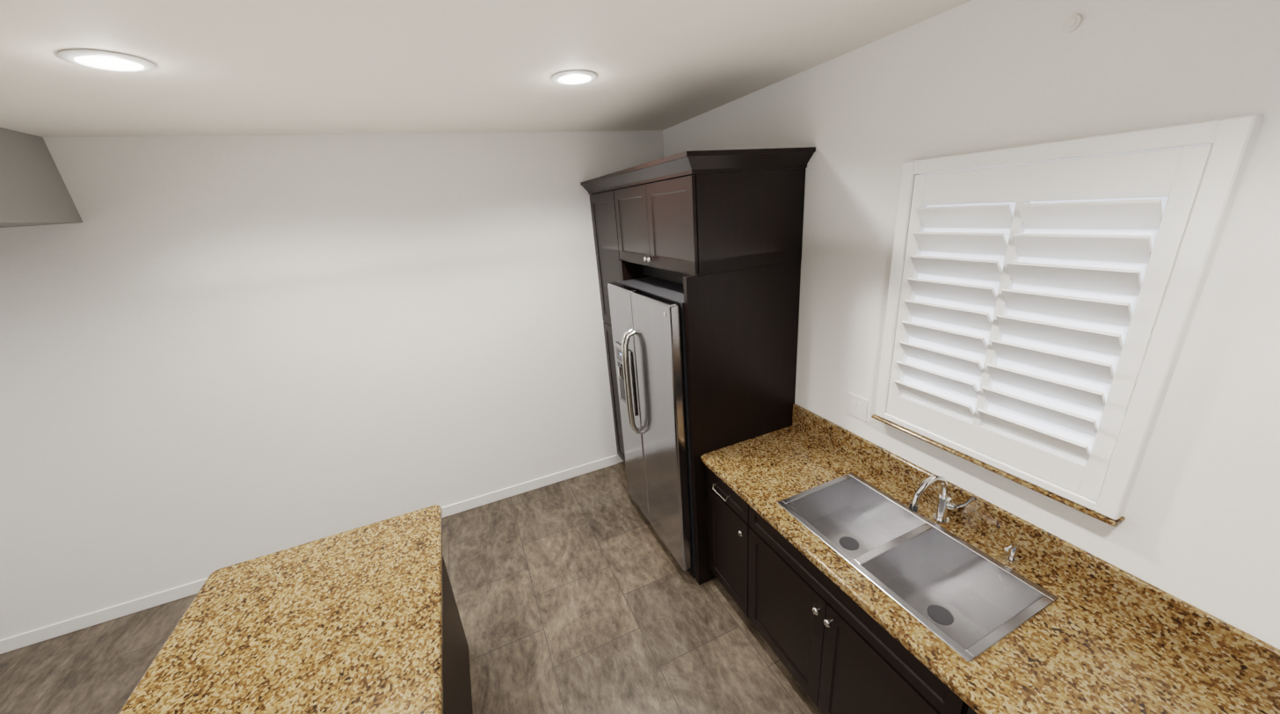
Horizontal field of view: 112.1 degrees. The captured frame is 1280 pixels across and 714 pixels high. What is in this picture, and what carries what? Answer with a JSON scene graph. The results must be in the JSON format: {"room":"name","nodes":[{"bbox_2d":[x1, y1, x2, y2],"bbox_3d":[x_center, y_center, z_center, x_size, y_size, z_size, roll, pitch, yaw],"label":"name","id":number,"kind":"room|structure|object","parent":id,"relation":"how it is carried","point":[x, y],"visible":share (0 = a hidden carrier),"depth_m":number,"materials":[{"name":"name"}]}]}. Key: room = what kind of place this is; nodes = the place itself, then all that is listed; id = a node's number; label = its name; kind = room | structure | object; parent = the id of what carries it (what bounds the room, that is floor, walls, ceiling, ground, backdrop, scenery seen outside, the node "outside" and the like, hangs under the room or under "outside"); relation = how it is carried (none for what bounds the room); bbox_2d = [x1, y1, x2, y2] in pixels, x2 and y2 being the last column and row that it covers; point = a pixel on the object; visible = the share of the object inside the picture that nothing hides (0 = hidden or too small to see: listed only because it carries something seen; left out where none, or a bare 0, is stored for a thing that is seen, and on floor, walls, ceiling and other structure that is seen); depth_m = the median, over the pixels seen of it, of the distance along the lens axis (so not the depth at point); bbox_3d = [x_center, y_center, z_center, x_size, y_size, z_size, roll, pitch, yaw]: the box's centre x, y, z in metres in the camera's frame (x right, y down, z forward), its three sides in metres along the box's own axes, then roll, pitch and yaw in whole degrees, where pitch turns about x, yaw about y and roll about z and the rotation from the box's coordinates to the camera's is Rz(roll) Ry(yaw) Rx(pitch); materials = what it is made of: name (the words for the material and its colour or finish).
{"room":"kitchen","nodes":[
{"label":"kitchen","id":0,"kind":"room"},
{"bbox_2d":[0,461,821,713],"bbox_3d":[-1.674,2.145,1.131,6.740,0.100,4.690,-12,20,-21],"label":"floor","id":1,"kind":"structure","parent":0,"point":[584,593],"depth_m":2.47,"materials":[{"name":"tile"}]},
{"bbox_2d":[442,555,472,713],"bbox_3d":[-1.026,1.402,1.638,0.600,0.870,1.156,-12,20,-21],"label":"kitchen island","id":2,"kind":"object","parent":1,"relation":"on","point":[458,685],"depth_m":1.97,"materials":[{"name":"brown wood"}]},
{"bbox_2d":[118,504,445,713],"bbox_3d":[-1.143,1.000,1.433,0.900,0.040,1.270,-12,20,-21],"label":"island countertop","id":3,"kind":"structure","parent":2,"relation":"on","point":[352,621],"depth_m":1.50,"materials":[{"name":"beige stone"}]},
{"bbox_2d":[583,173,713,480],"bbox_3d":[0.111,-0.147,3.470,0.647,2.420,0.552,-12,20,-21],"label":"enclosure","id":4,"kind":"object","parent":1,"relation":"on","point":[602,199],"depth_m":2.65,"materials":[{"name":"brown wood"}]},
{"bbox_2d":[607,276,696,577],"bbox_3d":[0.331,0.386,2.890,0.821,1.750,0.896,-12,20,-21],"label":"refrigerator","id":5,"kind":"object","parent":1,"relation":"on","point":[647,314],"visible":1,"depth_m":2.57,"materials":[{"name":"silver metal"}]},
{"bbox_2d":[705,465,968,713],"bbox_3d":[1.130,1.234,1.621,0.666,0.868,2.314,-12,20,-21],"label":"base cabinet","id":6,"kind":"object","parent":1,"relation":"on","point":[835,648],"visible":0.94,"depth_m":1.80,"materials":[{"name":"brown wood"}]},
{"bbox_2d":[700,403,1279,713],"bbox_3d":[1.076,0.727,1.486,0.661,0.180,2.234,-12,20,-21],"label":"countertop","id":7,"kind":"structure","parent":6,"relation":"on","point":[1099,636],"depth_m":1.19,"materials":[{"name":"brown stone"}]},
{"bbox_2d":[777,472,1058,661],"bbox_3d":[0.995,0.797,1.699,0.460,0.171,0.810,-12,20,-21],"label":"sink basin","id":8,"kind":"object","parent":7,"relation":"in","point":[966,600],"visible":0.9,"depth_m":1.67,"materials":[{"name":"silver metal"}]},
{"bbox_2d":[909,474,1019,566],"bbox_3d":[1.195,0.602,1.593,0.232,0.246,0.300,-12,20,-21],"label":"faucet","id":9,"kind":"object","parent":7,"relation":"on","point":[940,515],"visible":1,"depth_m":1.66,"materials":[{"name":"silver metal"}]},
{"bbox_2d":[967,706,976,713],"bbox_3d":[1.333,1.374,1.172,0.640,0.867,0.609,-12,20,-21],"label":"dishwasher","id":10,"kind":"object","parent":1,"relation":"on","point":[970,710],"visible":0.11,"depth_m":1.20,"materials":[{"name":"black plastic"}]},
{"bbox_2d":[0,0,971,227],"bbox_3d":[-1.878,-0.370,0.259,6.740,0.520,4.690,-12,20,-21],"label":"ceiling","id":11,"kind":"structure","parent":0,"point":[271,67],"depth_m":1.57,"materials":[{"name":"paint"}]},
{"bbox_2d":[57,49,156,72],"bbox_3d":[-1.621,-0.901,1.318,0.200,0.010,0.200,-12,20,-21],"label":"recessed light","id":12,"kind":"object","parent":11,"relation":"in","point":[106,61],"visible":0.98,"depth_m":1.30,"materials":[{"name":"white"}]},
{"bbox_2d":[551,69,597,85],"bbox_3d":[-0.280,-1.192,1.845,0.200,0.010,0.200,-12,20,-21],"label":"recessed light","id":13,"kind":"object","parent":11,"relation":"in","point":[572,77],"visible":0.98,"depth_m":1.83,"materials":[{"name":"white"}]},
{"bbox_2d":[0,0,1279,649],"bbox_3d":[-1.783,0.798,0.664,6.740,2.760,4.690,-12,20,-21],"label":"wall","id":14,"kind":"structure","parent":0,"point":[221,351],"depth_m":2.45,"materials":[{"name":"paint"}]},
{"bbox_2d":[0,455,617,654],"bbox_3d":[-2.877,1.522,2.921,5.840,0.090,0.012,-12,20,-21],"label":"baseboard","id":15,"kind":"structure","parent":14,"relation":"attached to","point":[76,623],"depth_m":2.82,"materials":[{"name":"white wood"}]},
{"bbox_2d":[611,146,812,280],"bbox_3d":[0.339,-0.832,2.512,0.647,0.540,0.990,-12,20,-21],"label":"upper cabinet","id":16,"kind":"object","parent":14,"relation":"attached to","point":[717,235],"depth_m":2.10,"materials":[{"name":"brown wood"}]},
{"bbox_2d":[846,392,868,421],"bbox_3d":[1.075,0.246,2.138,0.008,0.116,0.115,-12,20,-21],"label":"switch plate","id":17,"kind":"object","parent":14,"relation":"attached to","point":[857,406],"visible":1,"depth_m":2.13,"materials":[{"name":"plastic"}]},
{"bbox_2d":[871,115,1264,526],"bbox_3d":[1.218,-0.124,1.471,0.076,1.089,0.830,-12,20,-21],"label":"window","id":18,"kind":"structure","parent":14,"relation":"in","point":[1043,300],"depth_m":1.32,"materials":[{"name":"white wood"}]},
{"bbox_2d":[1061,14,1082,32],"bbox_3d":[1.190,-0.920,1.190,0.016,0.040,0.040,-12,20,-21],"label":"cap","id":19,"kind":"object","parent":14,"relation":"attached to","point":[1072,23],"visible":1,"depth_m":1.19,"materials":[{"name":"plastic"}]}
]}

